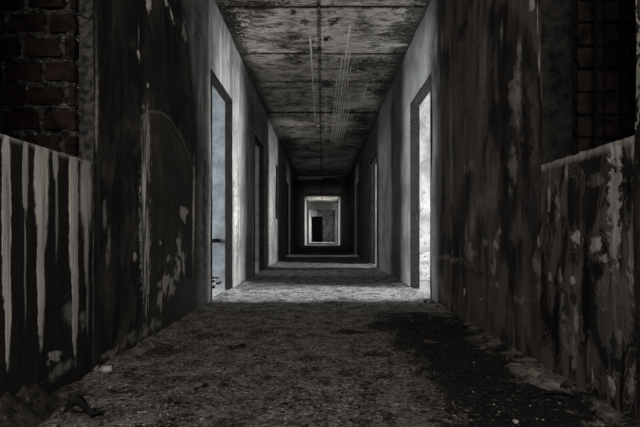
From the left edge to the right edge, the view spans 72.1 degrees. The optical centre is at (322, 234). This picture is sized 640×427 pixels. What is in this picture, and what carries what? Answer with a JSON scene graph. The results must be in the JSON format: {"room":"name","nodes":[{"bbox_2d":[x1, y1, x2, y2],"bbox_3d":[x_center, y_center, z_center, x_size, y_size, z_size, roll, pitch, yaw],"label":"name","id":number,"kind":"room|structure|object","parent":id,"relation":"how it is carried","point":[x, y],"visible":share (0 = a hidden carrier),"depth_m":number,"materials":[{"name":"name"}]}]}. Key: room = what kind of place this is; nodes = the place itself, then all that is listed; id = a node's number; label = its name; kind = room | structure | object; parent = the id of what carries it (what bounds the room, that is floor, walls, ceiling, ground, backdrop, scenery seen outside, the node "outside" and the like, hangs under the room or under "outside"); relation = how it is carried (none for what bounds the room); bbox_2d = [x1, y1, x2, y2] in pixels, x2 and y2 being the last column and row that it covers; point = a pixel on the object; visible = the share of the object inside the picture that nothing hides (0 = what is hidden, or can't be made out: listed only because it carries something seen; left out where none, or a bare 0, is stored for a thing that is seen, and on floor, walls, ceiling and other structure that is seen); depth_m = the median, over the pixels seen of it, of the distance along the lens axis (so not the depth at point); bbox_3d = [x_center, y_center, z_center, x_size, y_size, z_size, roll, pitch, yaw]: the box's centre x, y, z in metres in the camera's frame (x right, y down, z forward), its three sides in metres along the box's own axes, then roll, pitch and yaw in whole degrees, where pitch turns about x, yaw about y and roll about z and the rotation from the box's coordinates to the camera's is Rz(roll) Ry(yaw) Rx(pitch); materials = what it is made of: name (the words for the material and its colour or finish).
{"room":"abandoned building corridor","nodes":[
{"label":"abandoned building corridor","id":0,"kind":"room"},
{"bbox_2d":[0,0,78,157],"bbox_3d":[-1.731,-0.785,1.860,1.345,2.770,0.260,0,0,0],"label":"brick wall","id":1,"kind":"structure","parent":0,"point":[39,39],"depth_m":1.89,"materials":[{"name":"brown brick"}]},
{"bbox_2d":[0,0,310,397],"bbox_3d":[-1.025,-0.785,18.400,0.070,2.770,39.600,0,0,0],"label":"wall","id":2,"kind":"structure","parent":0,"point":[145,66],"depth_m":2.27,"materials":[{"name":"paint"}]},
{"bbox_2d":[210,69,232,300],"bbox_3d":[-1.032,-0.446,4.400,0.080,2.093,0.924,0,0,0],"label":"door frame","id":3,"kind":"structure","parent":2,"relation":"in","point":[214,80],"depth_m":4.82,"materials":[{"name":"grey concrete"}]},
{"bbox_2d":[254,135,263,274],"bbox_3d":[-1.032,-0.446,6.944,0.081,2.093,0.974,0,0,0],"label":"door frame","id":4,"kind":"structure","parent":2,"relation":"in","point":[257,142],"depth_m":7.39,"materials":[{"name":"grey concrete"}]},
{"bbox_2d":[286,181,288,254],"bbox_3d":[-1.032,-0.446,12.500,0.081,2.093,0.904,0,0,0],"label":"door","id":5,"kind":"structure","parent":2,"relation":"in","point":[287,184],"depth_m":12.91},
{"bbox_2d":[298,176,336,179],"bbox_3d":[-0.185,-2.072,16.050,1.430,0.125,0.300,0,0,0],"label":"trim","id":6,"kind":"structure","parent":2,"relation":"attached to","point":[299,177],"depth_m":16.00,"materials":[{"name":"grey concrete"}]},
{"bbox_2d":[308,203,336,243],"bbox_3d":[0.000,-0.780,29.125,1.940,2.700,0.250,0,0,0],"label":"trim","id":7,"kind":"structure","parent":2,"relation":"attached to","point":[311,206],"depth_m":29.00,"materials":[{"name":"grey concrete"}]},
{"bbox_2d":[304,194,340,245],"bbox_3d":[0.000,-0.780,22.725,1.940,2.700,0.250,0,0,0],"label":"trim","id":8,"kind":"structure","parent":2,"relation":"attached to","point":[304,194],"depth_m":22.60,"materials":[{"name":"grey concrete"}]},
{"bbox_2d":[212,85,224,276],"bbox_3d":[-2.731,-0.785,6.350,3.339,2.770,0.100,0,0,0],"label":"wall","id":9,"kind":"structure","parent":0,"point":[218,104],"depth_m":6.30,"materials":[{"name":"grey concrete"}]},
{"bbox_2d":[212,238,219,242],"bbox_3d":[-1.504,0.081,6.164,0.072,0.062,0.295,0,0,0],"label":"pipe stub","id":10,"kind":"object","parent":9,"relation":"attached to","point":[217,240],"visible":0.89,"depth_m":6.14,"materials":[{"name":"metal"}]},
{"bbox_2d":[255,145,258,259],"bbox_3d":[-2.731,-0.785,10.650,3.339,2.770,0.100,0,0,0],"label":"wall","id":11,"kind":"structure","parent":0,"point":[256,146],"depth_m":10.60,"materials":[{"name":"grey concrete"}]},
{"bbox_2d":[312,216,322,241],"bbox_3d":[0.013,-0.785,38.305,2.145,2.770,0.190,0,0,0],"label":"doorway","id":12,"kind":"structure","parent":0,"point":[317,221],"depth_m":38.21,"materials":[{"name":"black"}]},
{"bbox_2d":[214,0,429,202],"bbox_3d":[0.000,-2.244,18.400,2.084,0.194,39.600,0,0,0],"label":"ceiling","id":13,"kind":"structure","parent":0,"point":[322,73],"depth_m":5.67,"materials":[{"name":"concrete"}]},
{"bbox_2d":[311,210,333,241],"bbox_3d":[0.000,-0.770,36.700,1.940,2.660,0.200,0,0,0],"label":"wall","id":14,"kind":"structure","parent":0,"point":[328,215],"depth_m":36.60,"materials":[{"name":"grey concrete"}]},
{"bbox_2d":[37,242,639,426],"bbox_3d":[0.013,0.664,18.395,8.547,0.136,39.611,0,0,0],"label":"floor","id":15,"kind":"structure","parent":0,"point":[325,331],"depth_m":1.99,"materials":[{"name":"concrete"}]},
{"bbox_2d":[0,382,60,426],"bbox_3d":[-0.935,0.554,1.400,0.100,0.129,0.520,0,0,0],"label":"rubble heap","id":16,"kind":"object","parent":15,"relation":"on","point":[31,406],"visible":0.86,"depth_m":1.40,"materials":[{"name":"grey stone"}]},
{"bbox_2d":[58,391,69,397],"bbox_3d":[-0.950,0.590,1.620,0.030,0.018,0.031,0,0,34],"label":"stone","id":17,"kind":"object","parent":15,"relation":"on","point":[64,394],"visible":1,"depth_m":1.61,"materials":[{"name":"grey stone"}]},
{"bbox_2d":[65,394,101,415],"bbox_3d":[-0.820,0.582,1.501,0.165,0.037,0.059,0,0,40],"label":"stick","id":18,"kind":"object","parent":15,"relation":"on","point":[78,400],"visible":1,"depth_m":1.52,"materials":[{"name":"black wood"}]},
{"bbox_2d":[99,365,111,372],"bbox_3d":[-0.950,0.588,1.927,0.041,0.024,0.039,0,0,42],"label":"stone","id":19,"kind":"object","parent":15,"relation":"on","point":[107,368],"visible":1,"depth_m":1.92,"materials":[{"name":"stone"}]},
{"bbox_2d":[114,339,157,362],"bbox_3d":[-0.938,0.594,2.250,0.095,0.045,0.600,0,0,0],"label":"plaster spill","id":20,"kind":"object","parent":15,"relation":"on","point":[128,356],"visible":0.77,"depth_m":2.20,"materials":[{"name":"grey concrete"}]},
{"bbox_2d":[420,252,429,279],"bbox_3d":[1.845,0.412,5.849,1.510,0.375,0.099,0,0,0],"label":"plinth","id":21,"kind":"object","parent":15,"relation":"on","point":[424,256],"visible":0.02,"depth_m":5.80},
{"bbox_2d":[506,362,560,389],"bbox_3d":[0.892,0.593,1.900,0.165,0.052,0.480,0,0,0],"label":"plaster spill","id":22,"kind":"object","parent":15,"relation":"on","point":[532,375],"visible":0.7,"depth_m":1.83,"materials":[{"name":"grey concrete"}]},
{"bbox_2d":[554,378,562,382],"bbox_3d":[0.950,0.587,1.772,0.027,0.016,0.028,0,0,5],"label":"stone","id":23,"kind":"object","parent":22,"relation":"on","point":[559,380],"visible":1,"depth_m":1.76,"materials":[{"name":"grey stone"}]},
{"bbox_2d":[529,390,577,397],"bbox_3d":[0.853,0.595,1.637,0.170,0.016,0.058,0,0,0],"label":"stick","id":24,"kind":"object","parent":15,"relation":"on","point":[544,391],"visible":1,"depth_m":1.65,"materials":[{"name":"black wood"}]},
{"bbox_2d":[595,406,620,422],"bbox_3d":[0.939,0.592,1.447,0.062,0.036,0.060,0,0,-26],"label":"stone","id":25,"kind":"object","parent":15,"relation":"on","point":[607,414],"visible":1,"depth_m":1.43,"materials":[{"name":"grey stone"}]},
{"bbox_2d":[375,164,376,259],"bbox_3d":[2.743,-0.785,10.450,3.314,2.770,0.100,0,0,0],"label":"wall","id":26,"kind":"structure","parent":0,"point":[375,164],"depth_m":10.40,"materials":[{"name":"white paint"}]},
{"bbox_2d":[419,92,429,251],"bbox_3d":[2.743,-0.785,5.950,3.314,2.770,0.100,0,0,0],"label":"wall","id":27,"kind":"structure","parent":0,"point":[424,193],"depth_m":5.90,"materials":[{"name":"white paint"}]},
{"bbox_2d":[334,0,639,420],"bbox_3d":[1.036,-0.785,18.400,0.099,2.770,39.600,0,0,0],"label":"wall","id":28,"kind":"structure","parent":0,"point":[493,65],"depth_m":2.31,"materials":[{"name":"paint"}]},
{"bbox_2d":[356,181,358,254],"bbox_3d":[1.045,-0.445,12.525,0.106,2.094,0.954,0,0,0],"label":"door","id":29,"kind":"structure","parent":28,"relation":"in","point":[357,184],"depth_m":12.96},
{"bbox_2d":[370,154,376,266],"bbox_3d":[1.044,-0.446,8.595,0.106,2.092,1.054,0,0,0],"label":"door frame","id":30,"kind":"structure","parent":28,"relation":"in","point":[373,174],"depth_m":9.09,"materials":[{"name":"grey concrete"}]},
{"bbox_2d":[410,73,432,298],"bbox_3d":[1.044,-0.445,4.510,0.106,2.092,0.964,0,0,0],"label":"door frame","id":31,"kind":"structure","parent":28,"relation":"in","point":[426,87],"depth_m":4.96,"materials":[{"name":"grey concrete"}]},
{"bbox_2d":[559,0,571,158],"bbox_3d":[1.117,-0.785,2.055,0.060,2.770,0.066,0,0,0],"label":"trim","id":32,"kind":"structure","parent":28,"relation":"attached to","point":[565,6],"depth_m":2.02,"materials":[{"name":"concrete"}]},
{"bbox_2d":[572,0,636,155],"bbox_3d":[1.773,-0.785,1.933,1.260,2.770,0.363,0,0,0],"label":"window","id":33,"kind":"structure","parent":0,"point":[582,10],"depth_m":1.99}
]}

